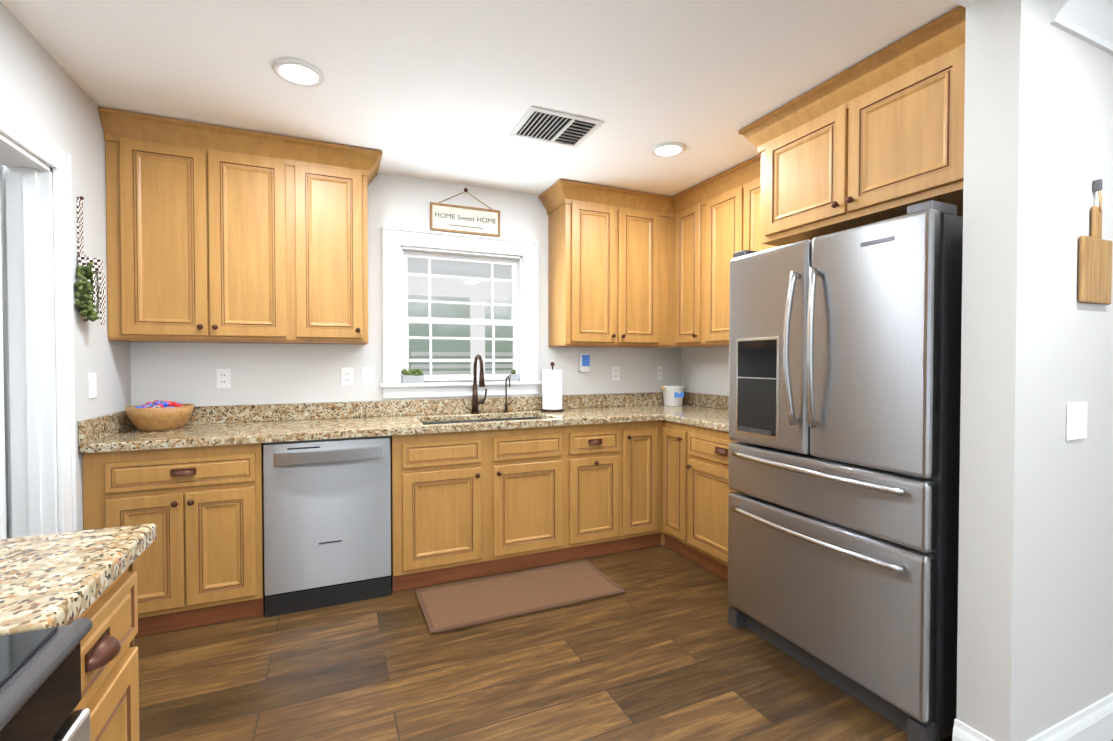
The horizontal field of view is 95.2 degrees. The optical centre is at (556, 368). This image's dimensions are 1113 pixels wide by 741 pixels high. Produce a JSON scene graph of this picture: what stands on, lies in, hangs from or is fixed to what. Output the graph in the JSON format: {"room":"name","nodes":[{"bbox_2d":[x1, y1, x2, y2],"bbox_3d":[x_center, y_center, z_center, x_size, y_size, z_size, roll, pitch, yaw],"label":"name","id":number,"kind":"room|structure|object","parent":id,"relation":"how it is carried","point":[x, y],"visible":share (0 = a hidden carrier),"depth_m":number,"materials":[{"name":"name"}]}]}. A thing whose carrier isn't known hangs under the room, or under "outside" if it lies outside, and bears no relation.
{"room":"kitchen","nodes":[
{"label":"kitchen","id":0,"kind":"room"},
{"bbox_2d":[0,1,130,530],"bbox_3d":[-1.099,0.037,-0.196,0.120,2.500,6.500,0,1,-24],"label":"wall","id":1,"kind":"structure","parent":0,"point":[43,93],"depth_m":2.23,"materials":[{"name":"grey paint"}]},
{"bbox_2d":[0,103,76,538],"bbox_3d":[-2.286,0.191,1.426,1.048,2.140,1.100,0,1,-24],"label":"door frame","id":2,"kind":"structure","parent":1,"relation":"attached to","point":[35,218],"depth_m":2.00,"materials":[{"name":"white wood"}]},
{"bbox_2d":[74,196,104,325],"bbox_3d":[-2.068,-0.477,2.249,0.075,0.568,0.151,0,1,-24],"label":"hanging greenery","id":3,"kind":"object","parent":1,"relation":"hanging from","point":[87,305],"visible":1,"depth_m":2.24,"materials":[{"name":"green plant"}]},
{"bbox_2d":[88,373,96,398],"bbox_3d":[-2.144,0.080,2.350,0.012,0.116,0.072,0,1,-24],"label":"light switch","id":4,"kind":"object","parent":1,"relation":"attached to","point":[92,392],"visible":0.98,"depth_m":2.34,"materials":[{"name":"white plastic"}]},
{"bbox_2d":[0,163,680,537],"bbox_3d":[0.189,-0.032,3.984,8.800,2.500,0.120,0,1,-24],"label":"wall","id":5,"kind":"structure","parent":0,"point":[262,373],"depth_m":3.30,"materials":[{"name":"white paint"}]},
{"bbox_2d":[103,127,293,342],"bbox_3d":[-1.911,-0.659,2.805,0.809,1.005,0.327,0,1,-24],"label":"upper cabinet","id":6,"kind":"object","parent":5,"relation":"attached to","point":[218,234],"depth_m":2.65,"materials":[{"name":"brown wood"}]},
{"bbox_2d":[216,369,230,387],"bbox_3d":[-1.950,0.060,2.974,0.072,0.116,0.010,0,1,-24],"label":"electrical outlet plate","id":7,"kind":"object","parent":5,"relation":"attached to","point":[223,378],"depth_m":2.97,"materials":[{"name":"white plastic"}]},
{"bbox_2d":[294,155,369,344],"bbox_3d":[-1.356,-0.664,3.048,0.403,1.005,0.327,0,1,-24],"label":"upper cabinet","id":8,"kind":"object","parent":5,"relation":"attached to","point":[331,212],"depth_m":2.91,"materials":[{"name":"brown wood"}]},
{"bbox_2d":[341,368,352,385],"bbox_3d":[-1.337,0.055,3.244,0.072,0.116,0.010,0,1,-24],"label":"electrical outlet plate","id":9,"kind":"object","parent":5,"relation":"attached to","point":[346,373],"depth_m":3.24,"materials":[{"name":"white plastic"}]},
{"bbox_2d":[361,368,372,385],"bbox_3d":[-1.227,0.055,3.291,0.072,0.116,0.012,0,1,-24],"label":"light switch","id":10,"kind":"object","parent":5,"relation":"attached to","point":[366,373],"depth_m":3.29,"materials":[{"name":"white plastic"}]},
{"bbox_2d":[401,361,423,382],"bbox_3d":[-0.963,0.021,3.397,0.149,0.151,0.075,0,1,-24],"label":"planter","id":11,"kind":"object","parent":5,"relation":"attached to","point":[413,376],"depth_m":3.37,"materials":[{"name":"white ceramic"}]},
{"bbox_2d":[379,226,541,398],"bbox_3d":[-0.652,-0.368,3.568,1.130,1.125,0.155,0,1,-24],"label":"window unit","id":12,"kind":"structure","parent":5,"relation":"in","point":[400,245],"depth_m":3.54,"materials":[{"name":"white wood"}]},
{"bbox_2d":[509,369,517,380],"bbox_3d":[-0.311,0.050,3.681,0.060,0.085,0.045,0,1,-24],"label":"potted plant","id":13,"kind":"object","parent":12,"relation":"on","point":[513,375],"visible":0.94,"depth_m":3.66,"materials":[{"name":"white ceramic"}]},
{"bbox_2d":[430,188,499,236],"bbox_3d":[-0.630,-1.094,3.529,0.490,0.314,0.020,0,1,-24],"label":"home sign","id":14,"kind":"object","parent":5,"relation":"attached to","point":[465,226],"visible":1,"depth_m":3.52,"materials":[{"name":"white wood"}]},
{"bbox_2d":[435,212,495,223],"bbox_3d":[-0.627,-1.044,3.527,0.429,0.035,0.001,0,1,-24],"label":"lettering","id":15,"kind":"object","parent":14,"relation":"attached to","point":[473,218],"visible":1,"depth_m":3.52,"materials":[{"name":"grey paint"}]},
{"bbox_2d":[547,193,618,346],"bbox_3d":[0.189,-0.675,3.727,0.402,1.005,0.326,0,1,-24],"label":"upper cabinet","id":16,"kind":"object","parent":5,"relation":"attached to","point":[583,232],"depth_m":3.59,"materials":[{"name":"brown wood"}]},
{"bbox_2d":[579,354,589,371],"bbox_3d":[0.214,-0.041,3.900,0.080,0.140,0.052,0,1,-24],"label":"thermostat","id":17,"kind":"object","parent":5,"relation":"attached to","point":[584,362],"visible":0.98,"depth_m":3.88,"materials":[{"name":"white plastic"}]},
{"bbox_2d":[612,366,619,380],"bbox_3d":[0.471,0.042,4.038,0.072,0.116,0.010,0,1,-24],"label":"electrical outlet plate","id":18,"kind":"object","parent":5,"relation":"attached to","point":[615,369],"depth_m":4.04,"materials":[{"name":"white plastic"}]},
{"bbox_2d":[611,201,674,347],"bbox_3d":[0.605,-0.678,3.910,0.508,1.005,0.326,0,1,-24],"label":"upper cabinet","id":19,"kind":"object","parent":5,"relation":"attached to","point":[644,230],"depth_m":3.76,"materials":[{"name":"brown wood"}]},
{"bbox_2d":[657,366,661,379],"bbox_3d":[0.856,0.039,4.207,0.050,0.116,0.010,0,1,-24],"label":"electrical outlet plate","id":20,"kind":"object","parent":5,"relation":"attached to","point":[659,368],"depth_m":4.20,"materials":[{"name":"white plastic"}]},
{"bbox_2d":[407,258,511,380],"bbox_3d":[-1.124,0.182,5.235,4.200,2.630,3.200,0,1,-24],"label":"porch","id":21,"kind":"object","parent":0,"point":[475,293],"visible":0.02,"depth_m":5.90,"materials":[{"name":"white"}]},
{"bbox_2d":[0,0,959,196],"bbox_3d":[1.596,-1.258,0.759,8.800,0.060,7.120,0,1,-24],"label":"ceiling","id":22,"kind":"structure","parent":0,"point":[450,91],"depth_m":2.12,"materials":[{"name":"white paint"}]},
{"bbox_2d":[272,59,324,86],"bbox_3d":[-1.089,-1.245,2.147,0.200,0.012,0.200,0,1,-24],"label":"recessed light","id":23,"kind":"object","parent":22,"relation":"in","point":[298,72],"visible":0.98,"depth_m":2.14,"materials":[{"name":"white plastic"}]},
{"bbox_2d":[509,106,603,147],"bbox_3d":[-0.006,-1.251,2.666,0.400,0.017,0.340,0,1,-24],"label":"ceiling vent","id":24,"kind":"object","parent":22,"relation":"in","point":[551,127],"visible":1,"depth_m":2.65,"materials":[{"name":"white metal"}]},
{"bbox_2d":[650,142,685,156],"bbox_3d":[0.643,-1.258,2.929,0.200,0.012,0.200,0,1,-24],"label":"recessed light","id":25,"kind":"object","parent":22,"relation":"in","point":[668,149],"visible":1,"depth_m":2.93,"materials":[{"name":"white plastic"}]},
{"bbox_2d":[134,545,1112,740],"bbox_3d":[1.550,1.302,0.781,11.500,0.060,7.120,0,1,-24],"label":"floor","id":26,"kind":"structure","parent":0,"point":[661,649],"depth_m":2.06,"materials":[{"name":"brown wood"}]},
{"bbox_2d":[0,618,92,740],"bbox_3d":[-0.790,0.821,0.266,0.746,0.919,0.760,0,1,-24],"label":"range","id":27,"kind":"object","parent":26,"relation":"on","point":[40,684],"visible":1,"depth_m":0.64,"materials":[{"name":"grey metal"}]},
{"bbox_2d":[73,563,139,740],"bbox_3d":[-1.104,0.834,0.812,0.660,0.874,0.475,0,1,-24],"label":"base cabinet","id":28,"kind":"object","parent":26,"relation":"on","point":[109,678],"visible":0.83,"depth_m":1.00,"materials":[{"name":"brown wood"}]},
{"bbox_2d":[0,523,155,635],"bbox_3d":[-1.113,0.325,0.804,0.650,0.140,0.490,0,1,-24],"label":"countertop","id":29,"kind":"structure","parent":28,"relation":"on","point":[56,580],"depth_m":0.90,"materials":[{"name":"stone"}]},
{"bbox_2d":[82,443,264,636],"bbox_3d":[-1.897,0.803,2.650,0.690,0.874,0.660,0,1,-24],"label":"base cabinet","id":30,"kind":"object","parent":26,"relation":"on","point":[199,561],"visible":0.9,"depth_m":2.41,"materials":[{"name":"brown wood"}]},
{"bbox_2d":[263,436,390,617],"bbox_3d":[-1.287,0.802,2.894,0.604,0.868,0.634,0,1,-24],"label":"dishwasher","id":31,"kind":"object","parent":26,"relation":"on","point":[327,522],"visible":1,"depth_m":2.63,"materials":[{"name":"grey metal"}]},
{"bbox_2d":[415,560,625,634],"bbox_3d":[-0.198,1.231,2.795,1.060,0.013,0.475,0,1,-24],"label":"mat","id":32,"kind":"object","parent":26,"relation":"on","point":[451,607],"visible":0.98,"depth_m":2.75,"materials":[{"name":"brown"}]},
{"bbox_2d":[530,422,625,562],"bbox_3d":[0.121,0.788,3.556,0.396,0.874,0.624,0,1,-24],"label":"base cabinet","id":33,"kind":"object","parent":26,"relation":"on","point":[578,472],"depth_m":3.23,"materials":[{"name":"brown wood"}]},
{"bbox_2d":[626,420,661,550],"bbox_3d":[0.458,0.786,3.704,0.340,0.874,0.624,0,1,-24],"label":"base cabinet","id":34,"kind":"object","parent":26,"relation":"on","point":[643,438],"depth_m":3.43,"materials":[{"name":"brown wood"}]},
{"bbox_2d":[78,392,723,452],"bbox_3d":[-0.512,0.384,3.248,3.716,0.340,0.673,0,1,-24],"label":"countertop","id":35,"kind":"structure","parent":34,"relation":"on","point":[218,425],"depth_m":3.05,"materials":[{"name":"stone"}]},
{"bbox_2d":[124,404,194,431],"bbox_3d":[-2.099,0.262,2.695,0.296,0.125,0.275,0,1,-24],"label":"bowl","id":36,"kind":"object","parent":35,"relation":"on","point":[157,419],"visible":0.98,"depth_m":2.61,"materials":[{"name":"brown wood"}]},
{"bbox_2d":[135,400,183,407],"bbox_3d":[-2.100,0.231,2.694,0.240,0.128,0.219,0,1,-24],"label":"candy","id":37,"kind":"object","parent":36,"relation":"in","point":[161,403],"visible":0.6,"depth_m":2.66,"materials":[{"name":"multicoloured food"}]},
{"bbox_2d":[471,354,486,413],"bbox_3d":[-0.503,0.109,3.442,0.115,0.406,0.225,0,1,-24],"label":"faucet","id":38,"kind":"object","parent":35,"relation":"on","point":[475,403],"visible":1,"depth_m":3.49,"materials":[{"name":"brown metal"}]},
{"bbox_2d":[503,376,513,411],"bbox_3d":[-0.326,0.182,3.578,0.078,0.256,0.106,0,1,-24],"label":"filter faucet","id":39,"kind":"object","parent":35,"relation":"on","point":[506,405],"visible":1,"depth_m":3.60,"materials":[{"name":"brown metal"}]},
{"bbox_2d":[541,362,563,411],"bbox_3d":[-0.029,0.132,3.662,0.170,0.354,0.170,0,1,-24],"label":"paper towel holder","id":40,"kind":"object","parent":35,"relation":"on","point":[552,390],"visible":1,"depth_m":3.60,"materials":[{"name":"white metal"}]},
{"bbox_2d":[661,385,684,405],"bbox_3d":[0.945,0.221,4.119,0.227,0.161,0.186,0,1,-24],"label":"bucket","id":41,"kind":"object","parent":35,"relation":"on","point":[673,395],"visible":1,"depth_m":4.05,"materials":[{"name":"white plastic"}]},
{"bbox_2d":[662,420,681,554],"bbox_3d":[1.062,0.789,3.496,0.634,0.874,0.281,0,1,-24],"label":"base cabinet","id":42,"kind":"object","parent":26,"relation":"on","point":[671,431],"depth_m":3.40,"materials":[{"name":"brown wood"}]},
{"bbox_2d":[682,423,738,579],"bbox_3d":[1.256,0.797,3.055,0.634,0.874,0.684,0,1,-24],"label":"base cabinet","id":43,"kind":"object","parent":26,"relation":"on","point":[705,451],"depth_m":3.08,"materials":[{"name":"brown wood"}]},
{"bbox_2d":[666,396,728,431],"bbox_3d":[1.210,0.286,3.143,0.646,0.140,0.900,0,1,-24],"label":"countertop","id":44,"kind":"structure","parent":43,"relation":"on","point":[712,412],"depth_m":3.57,"materials":[{"name":"stone"}]},
{"bbox_2d":[728,200,962,740],"bbox_3d":[1.394,0.347,2.215,0.980,1.800,0.910,0,1,-24],"label":"refrigerator","id":45,"kind":"object","parent":26,"relation":"on","point":[844,431],"visible":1,"depth_m":1.85,"materials":[{"name":"grey metal"}]},
{"bbox_2d":[681,347,728,395],"bbox_3d":[1.625,-0.018,3.152,0.120,2.500,2.560,0,1,-24],"label":"wall","id":46,"kind":"structure","parent":0,"point":[704,370],"depth_m":4.02,"materials":[{"name":"white paint"}]},
{"bbox_2d":[671,201,728,346],"bbox_3d":[1.099,-0.676,3.777,0.327,1.005,0.352,0,1,-24],"label":"upper cabinet","id":47,"kind":"object","parent":46,"relation":"attached to","point":[685,219],"depth_m":3.74,"materials":[{"name":"brown wood"}]},
{"bbox_2d":[699,181,738,344],"bbox_3d":[1.245,-0.670,3.443,0.327,1.005,0.376,0,1,-24],"label":"upper cabinet","id":48,"kind":"object","parent":46,"relation":"attached to","point":[718,211],"depth_m":3.43,"materials":[{"name":"brown wood"}]},
{"bbox_2d":[739,173,767,250],"bbox_3d":[1.414,-0.664,3.060,0.327,1.005,0.462,0,1,-24],"label":"upper cabinet","id":49,"kind":"object","parent":46,"relation":"attached to","point":[747,186],"depth_m":3.16,"materials":[{"name":"brown wood"}]},
{"bbox_2d":[755,97,862,248],"bbox_3d":[1.452,-0.903,2.547,0.667,0.510,0.497,0,1,-24],"label":"upper cabinet","id":50,"kind":"object","parent":46,"relation":"attached to","point":[797,165],"depth_m":2.42,"materials":[{"name":"brown wood"}]},
{"bbox_2d":[950,0,978,7],"bbox_3d":[3.244,-1.180,1.484,5.200,0.119,7.120,0,1,-24],"label":"ceiling","id":51,"kind":"structure","parent":0,"point":[965,3],"depth_m":1.56,"materials":[{"name":"white paint"}]},
{"bbox_2d":[956,0,1112,740],"bbox_3d":[1.708,0.006,1.714,0.885,2.500,0.140,0,1,-24],"label":"wall","id":52,"kind":"structure","parent":0,"point":[1035,616],"depth_m":1.55,"materials":[{"name":"grey paint"}]},
{"bbox_2d":[839,33,964,224],"bbox_3d":[1.664,-0.895,2.065,0.667,0.510,0.556,0,1,-24],"label":"upper cabinet","id":53,"kind":"object","parent":52,"relation":"attached to","point":[877,136],"depth_m":1.97,"materials":[{"name":"brown wood"}]},
{"bbox_2d":[1027,693,1112,740],"bbox_3d":[1.707,1.187,1.648,0.847,0.140,0.016,0,1,-24],"label":"baseboard","id":54,"kind":"structure","parent":52,"relation":"attached to","point":[1093,722],"depth_m":1.65,"materials":[{"name":"white wood"}]},
{"bbox_2d":[1066,402,1086,440],"bbox_3d":[1.651,0.168,1.608,0.118,0.116,0.012,0,1,-24],"label":"light switch","id":55,"kind":"object","parent":52,"relation":"attached to","point":[1076,421],"visible":1,"depth_m":1.60,"materials":[{"name":"white plastic"}]},
{"bbox_2d":[1050,0,1112,54],"bbox_3d":[1.827,-1.077,1.628,0.740,0.090,0.080,0,1,-24],"label":"crown molding","id":56,"kind":"structure","parent":52,"relation":"attached to","point":[1090,22],"depth_m":1.49,"materials":[{"name":"white"}]},
{"bbox_2d":[1078,179,1111,304],"bbox_3d":[1.732,-0.405,1.628,0.190,0.395,0.020,0,1,-24],"label":"cutting board","id":57,"kind":"object","parent":52,"relation":"hanging from","point":[1095,269],"visible":0.96,"depth_m":1.62,"materials":[{"name":"brown wood"}]},
{"label":"outside","id":58,"kind":"structure","parent":0,"visible":0},
{"bbox_2d":[408,295,511,381],"bbox_3d":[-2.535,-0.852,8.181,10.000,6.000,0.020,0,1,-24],"label":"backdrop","id":59,"kind":"structure","parent":58,"point":[458,311],"depth_m":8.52,"materials":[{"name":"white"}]}
]}

